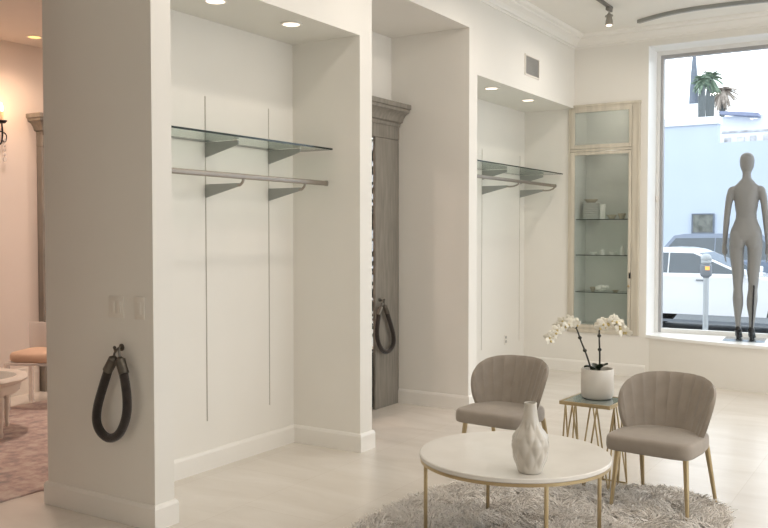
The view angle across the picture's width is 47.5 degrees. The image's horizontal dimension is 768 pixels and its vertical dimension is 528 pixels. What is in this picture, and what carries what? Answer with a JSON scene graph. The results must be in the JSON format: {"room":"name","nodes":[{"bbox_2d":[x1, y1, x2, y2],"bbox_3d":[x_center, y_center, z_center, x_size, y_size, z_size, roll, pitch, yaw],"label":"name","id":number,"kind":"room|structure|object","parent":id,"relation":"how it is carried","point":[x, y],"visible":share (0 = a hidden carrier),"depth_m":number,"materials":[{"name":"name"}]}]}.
{"room":"clothing store","nodes":[
{"label":"clothing store","id":0,"kind":"room"},
{"bbox_2d":[0,0,41,47],"bbox_3d":[-3.256,-2.131,5.873,3.280,0.150,11.800,1,2,32],"label":"ceiling","id":1,"kind":"structure","parent":0,"point":[19,19],"depth_m":7.61,"materials":[{"name":"paint"}]},
{"bbox_2d":[26,35,41,38],"bbox_3d":[-3.285,-2.132,8.196,0.154,0.009,0.154,1,2,32],"label":"recessed light","id":2,"kind":"object","parent":1,"relation":"in","point":[27,36],"visible":0.97,"depth_m":8.18,"materials":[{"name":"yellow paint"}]},
{"bbox_2d":[0,39,42,390],"bbox_3d":[-4.708,-0.524,6.843,0.150,3.730,11.800,1,2,32],"label":"wall","id":3,"kind":"structure","parent":0,"point":[21,65],"depth_m":8.52,"materials":[{"name":"paint"}]},
{"bbox_2d":[0,103,6,157],"bbox_3d":[-3.704,-1.236,8.125,0.160,0.557,0.383,1,2,32],"label":"wall sconce","id":4,"kind":"object","parent":3,"relation":"attached to","point":[2,121],"visible":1,"depth_m":8.22,"materials":[{"name":"black metal"}]},
{"bbox_2d":[0,111,3,119],"bbox_3d":[-3.604,-1.393,8.222,0.034,0.094,0.034,1,2,32],"label":"candle","id":5,"kind":"object","parent":4,"relation":"on","point":[1,112],"depth_m":8.21,"materials":[{"name":"white wax"}]},
{"bbox_2d":[10,366,38,396],"bbox_3d":[-4.393,1.198,7.236,0.030,0.260,3.500,1,2,32],"label":"baseboard","id":6,"kind":"structure","parent":3,"relation":"attached to","point":[31,384],"depth_m":8.63,"materials":[{"name":"white paint"}]},
{"bbox_2d":[26,112,46,391],"bbox_3d":[-2.896,-0.126,9.398,0.215,2.755,1.996,1,2,32],"label":"door surround","id":7,"kind":"object","parent":3,"relation":"attached to","point":[36,119],"visible":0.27,"depth_m":8.67,"materials":[{"name":"grey wood"}]},
{"bbox_2d":[42,0,574,505],"bbox_3d":[0.189,-0.589,7.684,0.925,3.800,6.760,1,2,32],"label":"wall","id":8,"kind":"structure","parent":0,"point":[118,74],"depth_m":6.19,"materials":[{"name":"white paint"}]},
{"bbox_2d":[92,347,131,442],"bbox_3d":[-1.471,0.706,4.709,0.294,0.525,0.059,1,2,32],"label":"rope","id":9,"kind":"object","parent":8,"relation":"attached to","point":[119,362],"visible":1,"depth_m":4.68,"materials":[{"name":"black fabric"}]},
{"bbox_2d":[109,296,123,318],"bbox_3d":[-1.459,0.234,4.749,0.118,0.120,0.010,1,2,32],"label":"light switch","id":10,"kind":"object","parent":8,"relation":"attached to","point":[116,303],"visible":1,"depth_m":4.74,"materials":[{"name":"white plastic"}]},
{"bbox_2d":[113,344,123,350],"bbox_3d":[-1.441,0.457,4.717,0.040,0.046,0.059,1,2,32],"label":"hook","id":11,"kind":"object","parent":8,"relation":"attached to","point":[121,346],"visible":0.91,"depth_m":4.73,"materials":[{"name":"grey metal"}]},
{"bbox_2d":[135,297,144,319],"bbox_3d":[-1.305,0.238,4.652,0.074,0.120,0.010,1,2,32],"label":"light switch","id":12,"kind":"object","parent":8,"relation":"attached to","point":[139,301],"visible":1,"depth_m":4.64,"materials":[{"name":"white plastic"}]},
{"bbox_2d":[204,96,207,420],"bbox_3d":[-1.180,-0.029,5.789,0.004,2.159,0.007,1,2,32],"label":"shelf standard","id":13,"kind":"object","parent":8,"relation":"attached to","point":[204,96],"visible":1,"depth_m":5.79,"materials":[{"name":"grey metal"}]},
{"bbox_2d":[205,140,238,157],"bbox_3d":[-1.058,-0.751,5.686,0.285,0.101,0.024,1,2,32],"label":"shelf bracket","id":14,"kind":"object","parent":13,"relation":"attached to","point":[211,148],"visible":1,"depth_m":5.70,"materials":[{"name":"grey metal"}]},
{"bbox_2d":[205,179,244,197],"bbox_3d":[-1.037,-0.493,5.683,0.334,0.116,0.018,1,2,32],"label":"bracket","id":15,"kind":"object","parent":13,"relation":"attached to","point":[210,189],"visible":1,"depth_m":5.70,"materials":[{"name":"silver metal"}]},
{"bbox_2d":[44,424,374,527],"bbox_3d":[-1.028,1.313,5.776,0.921,0.133,2.158,1,2,32],"label":"baseboard","id":16,"kind":"structure","parent":8,"relation":"attached to","point":[105,506],"depth_m":5.65,"materials":[{"name":"white paint"}]},
{"bbox_2d":[203,0,227,4],"bbox_3d":[-1.020,-1.590,5.278,0.154,0.009,0.154,1,2,32],"label":"recessed light","id":17,"kind":"object","parent":8,"relation":"in","point":[211,2],"visible":1,"depth_m":5.29,"materials":[{"name":"white paint"}]},
{"bbox_2d":[172,168,327,185],"bbox_3d":[-0.877,-0.560,5.600,0.028,0.040,1.736,1,2,32],"label":"rail","id":18,"kind":"object","parent":8,"relation":"attached to","point":[174,170],"visible":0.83,"depth_m":5.57,"materials":[{"name":"silver metal"}]},
{"bbox_2d":[171,125,332,151],"bbox_3d":[-1.006,-0.808,5.665,0.389,0.013,1.765,1,2,32],"label":"glass shelf","id":19,"kind":"object","parent":8,"relation":"attached to","point":[177,132],"visible":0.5,"depth_m":5.65,"materials":[{"name":"clear glass"}]},
{"bbox_2d":[268,109,269,404],"bbox_3d":[-0.835,-0.046,6.338,0.004,2.154,0.007,1,2,32],"label":"shelf standard","id":20,"kind":"object","parent":8,"relation":"attached to","point":[268,109],"visible":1,"depth_m":6.34,"materials":[{"name":"grey metal"}]},
{"bbox_2d":[268,148,300,163],"bbox_3d":[-0.712,-0.771,6.236,0.285,0.101,0.024,1,2,32],"label":"shelf bracket","id":21,"kind":"object","parent":20,"relation":"attached to","point":[273,155],"visible":1,"depth_m":6.25,"materials":[{"name":"grey metal"}]},
{"bbox_2d":[269,184,305,200],"bbox_3d":[-0.692,-0.513,6.232,0.334,0.116,0.018,1,2,32],"label":"bracket","id":22,"kind":"object","parent":20,"relation":"attached to","point":[274,193],"visible":0.99,"depth_m":6.25,"materials":[{"name":"silver metal"}]},
{"bbox_2d":[280,21,302,27],"bbox_3d":[-0.624,-1.610,5.861,0.154,0.009,0.154,1,2,32],"label":"recessed light","id":23,"kind":"object","parent":8,"relation":"in","point":[292,24],"visible":1,"depth_m":5.85,"materials":[{"name":"white paint"}]},
{"bbox_2d":[372,96,410,409],"bbox_3d":[-0.259,-0.057,7.432,0.215,2.755,1.565,1,2,32],"label":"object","id":24,"kind":"object","parent":8,"relation":"attached to","point":[387,115],"visible":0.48,"depth_m":7.91,"materials":[{"name":"grey wood"}]},
{"bbox_2d":[372,139,372,406],"bbox_3d":[-0.368,0.068,7.514,0.047,2.500,1.200,1,2,32],"label":"door","id":25,"kind":"structure","parent":24,"relation":"attached to","point":[372,139],"depth_m":7.91,"materials":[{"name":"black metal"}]},
{"bbox_3d":[-0.014,0.325,7.820,0.059,0.046,0.040,1,2,32],"label":"hook","id":26,"kind":"object","parent":24,"relation":"attached to","visible":0},
{"bbox_2d":[375,300,395,353],"bbox_3d":[0.015,0.565,7.845,0.051,0.498,0.324,1,2,32],"label":"rope","id":27,"kind":"object","parent":26,"relation":"hanging from","point":[384,307],"visible":1,"depth_m":7.81,"materials":[{"name":"black fabric"}]},
{"bbox_2d":[484,87,498,89],"bbox_3d":[1.049,-1.713,8.511,0.154,0.009,0.154,1,2,32],"label":"recessed light","id":28,"kind":"object","parent":8,"relation":"in","point":[485,88],"visible":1,"depth_m":8.50,"materials":[{"name":"white paint"}]},
{"bbox_2d":[504,334,506,344],"bbox_3d":[1.381,0.855,9.892,0.009,0.116,0.072,1,2,32],"label":"wall outlet","id":29,"kind":"object","parent":8,"relation":"attached to","point":[505,335],"visible":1,"depth_m":9.88,"materials":[{"name":"white plastic"}]},
{"bbox_2d":[477,174,556,187],"bbox_3d":[1.330,-0.858,8.970,0.028,0.040,2.366,1,2,32],"label":"rail","id":30,"kind":"object","parent":8,"relation":"attached to","point":[478,175],"visible":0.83,"depth_m":8.99,"materials":[{"name":"silver metal"}]},
{"bbox_2d":[519,221,519,324],"bbox_3d":[1.584,-0.180,10.184,0.004,2.154,0.007,1,2,32],"label":"shelf standard","id":31,"kind":"object","parent":8,"relation":"attached to","point":[519,221],"visible":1,"depth_m":10.19,"materials":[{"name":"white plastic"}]},
{"bbox_2d":[520,175,542,183],"bbox_3d":[1.706,-0.977,10.079,0.285,0.101,0.024,1,2,32],"label":"shelf bracket","id":32,"kind":"object","parent":31,"relation":"attached to","point":[528,177],"visible":0.96,"depth_m":10.08,"materials":[{"name":"grey metal"}]},
{"bbox_2d":[520,187,554,197],"bbox_3d":[1.766,-0.825,10.047,0.425,0.114,0.018,1,2,32],"label":"bracket","id":33,"kind":"object","parent":31,"relation":"attached to","point":[523,193],"visible":1,"depth_m":10.09,"materials":[{"name":"silver metal"}]},
{"bbox_2d":[477,160,562,175],"bbox_3d":[1.196,-0.998,9.076,0.482,0.012,2.430,1,2,32],"label":"glass shelf","id":34,"kind":"object","parent":8,"relation":"attached to","point":[481,165],"visible":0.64,"depth_m":9.20,"materials":[{"name":"clear glass"}]},
{"bbox_2d":[398,356,644,409],"bbox_3d":[1.500,1.205,8.862,1.550,0.133,2.678,1,2,32],"label":"baseboard","id":35,"kind":"structure","parent":8,"relation":"attached to","point":[406,396],"depth_m":8.11,"materials":[{"name":"white paint"}]},
{"bbox_2d":[521,99,534,101],"bbox_3d":[1.532,-1.739,9.270,0.154,0.009,0.154,1,2,32],"label":"recessed light","id":36,"kind":"object","parent":8,"relation":"in","point":[523,100],"visible":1,"depth_m":9.26,"materials":[{"name":"white paint"}]},
{"bbox_2d":[524,53,539,79],"bbox_3d":[1.504,-2.000,8.847,0.012,0.210,0.370,1,2,32],"label":"air vent","id":37,"kind":"object","parent":8,"relation":"in","point":[531,64],"visible":1,"depth_m":8.84,"materials":[{"name":"white plastic"}]},
{"bbox_2d":[526,56,538,77],"bbox_3d":[1.503,-2.000,8.848,0.010,0.180,0.340,1,2,32],"label":"grille","id":38,"kind":"object","parent":37,"relation":"attached to","point":[532,63],"depth_m":8.86,"materials":[{"name":"grey metal"}]},
{"bbox_3d":[1.047,-0.151,9.330,0.004,2.154,0.007,1,2,32],"label":"shelf standard","id":39,"kind":"object","parent":8,"relation":"attached to","visible":0},
{"bbox_2d":[482,169,506,179],"bbox_3d":[1.169,-0.947,9.225,0.285,0.101,0.024,1,2,32],"label":"shelf bracket","id":40,"kind":"object","parent":39,"relation":"attached to","point":[484,172],"visible":0.96,"depth_m":9.22,"materials":[{"name":"grey metal"}]},
{"bbox_2d":[482,183,518,193],"bbox_3d":[1.229,-0.795,9.193,0.425,0.114,0.018,1,2,32],"label":"bracket","id":41,"kind":"object","parent":39,"relation":"attached to","point":[485,189],"visible":1,"depth_m":9.24,"materials":[{"name":"silver metal"}]},
{"bbox_2d":[0,369,767,527],"bbox_3d":[0.578,1.503,3.944,12.360,0.120,12.800,1,2,32],"label":"floor","id":42,"kind":"structure","parent":0,"point":[293,485],"depth_m":5.72,"materials":[{"name":"beige tile"}]},
{"bbox_2d":[0,400,47,502],"bbox_3d":[-2.564,1.334,6.918,2.450,0.010,4.300,1,2,32],"label":"patterned rug","id":43,"kind":"object","parent":42,"relation":"on","point":[24,443],"visible":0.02,"depth_m":6.26,"materials":[{"name":"carpet"}]},
{"bbox_2d":[0,368,27,438],"bbox_3d":[-3.215,1.101,6.823,0.812,0.464,0.812,1,2,32],"label":"table","id":44,"kind":"object","parent":43,"relation":"on","point":[10,379],"visible":1,"depth_m":6.77,"materials":[{"name":"beige wood"}]},
{"bbox_2d":[4,347,46,365],"bbox_3d":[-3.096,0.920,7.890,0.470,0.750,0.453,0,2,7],"label":"seat cushion","id":45,"kind":"object","parent":43,"relation":"on","point":[33,354],"visible":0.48,"depth_m":7.68,"materials":[{"name":"beige fabric"}]},
{"bbox_2d":[456,355,548,433],"bbox_3d":[0.808,1.010,5.852,0.569,0.737,0.539,2,3,37],"label":"armchair","id":46,"kind":"object","parent":42,"relation":"on","point":[501,385],"visible":0.84,"depth_m":5.95,"materials":[{"name":"beige fabric"}]},
{"bbox_2d":[340,480,736,527],"bbox_3d":[0.760,1.395,4.518,1.815,0.056,2.573,1,2,32],"label":"shag rug","id":47,"kind":"object","parent":42,"relation":"on","point":[457,504],"visible":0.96,"depth_m":4.89,"materials":[{"name":"beige carpet"}]},
{"bbox_2d":[420,431,611,527],"bbox_3d":[0.663,1.186,4.448,0.964,0.454,0.964,1,2,32],"label":"coffee table","id":48,"kind":"object","parent":47,"relation":"on","point":[486,458],"visible":0.86,"depth_m":4.30,"materials":[{"name":"white stone"}]},
{"bbox_2d":[512,401,548,474],"bbox_3d":[0.683,0.809,4.072,0.173,0.326,0.173,0,2,11],"label":"vase","id":49,"kind":"object","parent":48,"relation":"on","point":[530,443],"visible":1,"depth_m":4.02,"materials":[{"name":"ceramic"}]},
{"bbox_2d":[606,371,716,522],"bbox_3d":[1.608,1.024,5.048,0.569,0.737,0.539,2,3,38],"label":"dining chair","id":50,"kind":"object","parent":47,"relation":"on","point":[663,414],"visible":0.99,"depth_m":5.08,"materials":[{"name":"beige fabric"}]},
{"bbox_2d":[559,393,627,491],"bbox_3d":[1.314,1.117,5.459,0.326,0.544,0.326,1,2,35],"label":"side table","id":51,"kind":"object","parent":42,"relation":"on","point":[575,400],"visible":0.59,"depth_m":5.39,"materials":[{"name":"gold metal"}]},
{"bbox_2d":[543,314,632,399],"bbox_3d":[1.261,0.577,5.492,0.556,0.539,0.202,0,2,-7],"label":"potted orchid","id":52,"kind":"object","parent":51,"relation":"on","point":[597,380],"visible":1,"depth_m":5.43,"materials":[{"name":"white ceramic"}]},
{"bbox_2d":[523,27,767,364],"bbox_3d":[5.350,-0.606,8.196,8.480,3.800,0.400,1,2,32],"label":"wall","id":53,"kind":"structure","parent":0,"point":[613,73],"depth_m":10.02,"materials":[{"name":"white paint"}]},
{"bbox_2d":[567,100,641,335],"bbox_3d":[2.549,-0.510,9.912,0.825,2.577,0.434,1,2,32],"label":"display cabinet","id":54,"kind":"object","parent":53,"relation":"attached to","point":[603,167],"visible":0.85,"depth_m":10.04,"materials":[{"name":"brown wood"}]},
{"bbox_2d":[575,290,626,293],"bbox_3d":[2.534,0.318,9.976,0.600,0.008,0.320,1,2,32],"label":"glass shelf","id":55,"kind":"object","parent":54,"relation":"attached to","point":[576,291],"depth_m":9.98,"materials":[{"name":"clear glass"}]},
{"bbox_2d":[595,285,608,290],"bbox_3d":[2.495,0.274,9.974,0.155,0.075,0.101,1,2,32],"label":"shell ornament","id":56,"kind":"object","parent":54,"relation":"on","point":[599,287],"visible":1,"depth_m":9.95,"materials":[{"name":"white"}]},
{"bbox_2d":[576,219,627,219],"bbox_3d":[2.534,-0.506,9.947,0.600,0.008,0.320,1,2,32],"label":"glass shelf","id":57,"kind":"object","parent":54,"relation":"attached to","point":[576,219],"depth_m":9.81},
{"bbox_2d":[600,204,605,218],"bbox_3d":[2.494,-0.596,9.939,0.060,0.170,0.030,1,2,32],"label":"box","id":58,"kind":"object","parent":54,"relation":"on","point":[602,206],"visible":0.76,"depth_m":9.93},
{"bbox_2d":[579,254,626,255],"bbox_3d":[2.534,-0.102,9.961,0.600,0.008,0.320,1,2,32],"label":"glass shelf","id":59,"kind":"object","parent":54,"relation":"attached to","point":[579,254],"depth_m":9.90,"materials":[{"name":"clear glass"}]},
{"bbox_2d":[607,215,616,218],"bbox_3d":[2.581,-0.534,9.881,0.110,0.050,0.110,1,2,32],"label":"dish","id":60,"kind":"object","parent":54,"relation":"on","point":[608,216],"visible":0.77,"depth_m":9.85,"materials":[{"name":"beige ceramic"}]},
{"bbox_2d":[618,213,625,218],"bbox_3d":[2.678,-0.539,9.820,0.090,0.065,0.090,1,2,32],"label":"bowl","id":61,"kind":"object","parent":54,"relation":"on","point":[621,215],"visible":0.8,"depth_m":9.79,"materials":[{"name":"beige ceramic"}]},
{"bbox_2d":[620,245,624,254],"bbox_3d":[2.687,-0.157,9.828,0.048,0.110,0.047,1,2,32],"label":"jar","id":62,"kind":"object","parent":54,"relation":"on","point":[622,249],"visible":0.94,"depth_m":9.81,"materials":[{"name":"white ceramic"}]},
{"bbox_3d":[2.379,-0.523,10.021,0.196,0.018,0.196,1,2,32],"label":"plate","id":63,"kind":"object","parent":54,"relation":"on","visible":0},
{"bbox_2d":[582,216,598,217],"bbox_3d":[2.378,-0.543,10.020,0.192,0.018,0.192,1,2,32],"label":"plate","id":64,"kind":"object","parent":63,"relation":"on","point":[582,216],"visible":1,"depth_m":9.99,"materials":[{"name":"grey ceramic"}]},
{"bbox_2d":[582,214,599,215],"bbox_3d":[2.378,-0.565,10.019,0.196,0.018,0.196,1,2,32],"label":"plate","id":65,"kind":"object","parent":64,"relation":"on","point":[582,214],"visible":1,"depth_m":9.95,"materials":[{"name":"grey ceramic"}]},
{"bbox_3d":[2.378,-0.586,10.018,0.192,0.018,0.192,1,2,32],"label":"plate","id":66,"kind":"object","parent":65,"relation":"on","visible":0},
{"bbox_2d":[582,210,599,211],"bbox_3d":[2.378,-0.607,10.018,0.196,0.018,0.196,1,2,32],"label":"plate","id":67,"kind":"object","parent":66,"relation":"on","point":[582,210],"visible":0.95,"depth_m":9.94,"materials":[{"name":"white ceramic"}]},
{"bbox_3d":[2.378,-0.627,10.017,0.192,0.018,0.192,1,2,32],"label":"plate","id":68,"kind":"object","parent":67,"relation":"on","visible":0},
{"bbox_3d":[2.379,-0.648,10.016,0.196,0.018,0.196,1,2,32],"label":"plate","id":69,"kind":"object","parent":68,"relation":"on","visible":0},
{"bbox_3d":[2.379,-0.669,10.015,0.192,0.018,0.192,1,2,32],"label":"plate","id":70,"kind":"object","parent":69,"relation":"on","visible":0},
{"bbox_2d":[582,203,599,204],"bbox_3d":[2.378,-0.690,10.015,0.196,0.018,0.196,1,2,32],"label":"plate","id":71,"kind":"object","parent":70,"relation":"on","point":[582,203],"visible":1,"depth_m":9.96,"materials":[{"name":"white ceramic"}]},
{"bbox_2d":[584,199,597,202],"bbox_3d":[2.378,-0.723,10.014,0.156,0.040,0.156,1,2,32],"label":"bowl","id":72,"kind":"object","parent":71,"relation":"on","point":[586,200],"visible":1,"depth_m":9.96,"materials":[{"name":"beige ceramic"}]},
{"bbox_2d":[479,0,767,49],"bbox_3d":[3.392,-2.338,5.281,8.760,0.135,6.515,1,2,32],"label":"crown molding","id":73,"kind":"structure","parent":53,"relation":"attached to","point":[523,11],"depth_m":9.12,"materials":[{"name":"white paint"}]},
{"bbox_2d":[645,332,767,349],"bbox_3d":[4.588,0.830,8.457,4.095,0.030,0.755,1,2,32],"label":"sill","id":74,"kind":"structure","parent":53,"relation":"attached to","point":[680,337],"depth_m":9.14,"materials":[{"name":"white paint"}]},
{"bbox_2d":[722,152,767,342],"bbox_3d":[3.765,-0.179,9.066,0.469,1.946,0.400,1,2,27],"label":"mannequin","id":75,"kind":"object","parent":74,"relation":"on","point":[746,194],"visible":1,"depth_m":8.97},
{"bbox_2d":[646,33,767,334],"bbox_3d":[4.691,-0.761,8.565,4.095,3.143,0.328,1,2,32],"label":"trim reveal","id":76,"kind":"structure","parent":53,"relation":"attached to","point":[652,53],"depth_m":9.60,"materials":[{"name":"white paint"}]},
{"bbox_2d":[654,40,767,337],"bbox_3d":[4.794,-0.767,8.729,4.095,3.143,0.120,1,2,32],"label":"window","id":77,"kind":"structure","parent":53,"relation":"in","point":[662,56],"depth_m":9.75,"materials":[{"name":"metal"}]},
{"bbox_2d":[526,0,767,32],"bbox_3d":[2.051,-2.397,2.881,8.880,0.150,12.800,1,2,32],"label":"ceiling","id":78,"kind":"structure","parent":0,"point":[586,16],"depth_m":8.69,"materials":[{"name":"paint"}]},
{"bbox_2d":[596,0,612,8],"bbox_3d":[0.661,-2.421,6.059,0.035,0.024,5.900,1,2,32],"label":"track","id":79,"kind":"object","parent":78,"relation":"attached to","point":[602,2],"visible":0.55,"depth_m":8.36,"materials":[{"name":"metal"}]},
{"bbox_2d":[605,7,612,26],"bbox_3d":[2.193,-2.406,8.500,0.075,0.176,0.120,0,2,8],"label":"track spotlight","id":80,"kind":"object","parent":79,"relation":"hanging from","point":[609,22],"visible":1,"depth_m":8.47,"materials":[{"name":"metal"}]},
{"bbox_2d":[637,0,767,23],"bbox_3d":[4.278,-2.481,7.929,3.996,0.035,0.279,1,2,32],"label":"rail","id":81,"kind":"object","parent":78,"relation":"attached to","point":[743,2],"visible":1,"depth_m":8.51,"materials":[{"name":"grey metal"}]},
{"bbox_2d":[645,338,767,393],"bbox_3d":[4.506,1.070,8.335,4.095,0.440,0.397,1,2,32],"label":"wall","id":82,"kind":"structure","parent":0,"point":[725,367],"depth_m":8.93,"materials":[{"name":"white paint"}]},
{"label":"outside","id":83,"kind":"structure","parent":0,"visible":0},
{"bbox_2d":[372,298,767,333],"bbox_3d":[10.829,1.427,17.290,120.000,0.200,10.300,1,2,32],"label":"road","id":84,"kind":"structure","parent":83,"point":[681,325],"depth_m":18.52,"materials":[{"name":"grey asphalt"}]},
{"bbox_2d":[663,246,767,326],"bbox_3d":[6.743,0.489,17.522,4.600,1.660,2.100,1,2,32],"label":"parked car","id":85,"kind":"object","parent":84,"relation":"on","point":[682,280],"visible":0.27,"depth_m":16.94,"materials":[{"name":"white paint"}]},
{"bbox_2d":[664,234,767,272],"bbox_3d":[8.006,0.192,22.154,4.700,1.930,2.150,1,2,32],"label":"parked car","id":86,"kind":"object","parent":84,"relation":"on","point":[713,242],"visible":0.02,"depth_m":21.26,"materials":[{"name":"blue metal"}]},
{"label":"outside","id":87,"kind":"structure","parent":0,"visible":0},
{"bbox_3d":[6.710,1.556,10.737,80.000,0.200,5.180,1,2,32],"label":"sidewalk","id":88,"kind":"object","parent":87,"visible":0},
{"bbox_2d":[700,254,711,329],"bbox_3d":[5.315,0.577,14.405,0.180,1.501,0.160,1,2,32],"label":"parking meter","id":89,"kind":"object","parent":88,"relation":"on","point":[706,266],"visible":0.84,"depth_m":14.36,"materials":[{"name":"grey metal"}]},
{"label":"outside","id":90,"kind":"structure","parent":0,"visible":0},
{"bbox_3d":[28.070,0.420,44.703,120.000,0.300,54.500,1,2,32],"label":"sidewalk","id":91,"kind":"object","parent":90,"visible":0},
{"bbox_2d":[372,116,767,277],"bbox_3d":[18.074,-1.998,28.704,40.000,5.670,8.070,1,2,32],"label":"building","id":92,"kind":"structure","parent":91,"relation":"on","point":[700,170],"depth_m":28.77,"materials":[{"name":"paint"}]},
{"bbox_2d":[680,57,697,117],"bbox_3d":[17.698,-6.712,50.091,1.120,13.200,1.200,1,2,32],"label":"spire","id":93,"kind":"object","parent":91,"relation":"on","point":[690,110],"visible":0.19,"depth_m":49.73,"materials":[{"name":"white paint"}]},
{"bbox_2d":[691,75,713,116],"bbox_3d":[16.099,-4.636,44.124,1.100,9.846,0.995,-1,2,-32],"label":"palm tree","id":94,"kind":"object","parent":91,"relation":"on","point":[701,85],"visible":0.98,"depth_m":43.85,"materials":[{"name":"green plant"}]},
{"bbox_2d":[702,71,722,116],"bbox_3d":[18.310,-5.386,49.114,1.412,10.998,1.497,0,2,-2],"label":"palm tree","id":95,"kind":"object","parent":91,"relation":"on","point":[710,96],"visible":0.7,"depth_m":48.80,"materials":[{"name":"green plant"}]},
{"bbox_2d":[714,86,739,116],"bbox_3d":[20.904,-5.496,54.096,2.160,10.870,2.048,1,2,32],"label":"palm tree","id":96,"kind":"object","parent":91,"relation":"on","point":[721,99],"visible":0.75,"depth_m":53.54,"materials":[{"name":"brown plant"}]},
{"bbox_2d":[720,111,767,142],"bbox_3d":[27.962,-2.998,33.129,36.000,7.360,3.000,1,2,32],"label":"building","id":97,"kind":"structure","parent":91,"relation":"on","point":[738,126],"depth_m":39.18,"materials":[{"name":"paint"}]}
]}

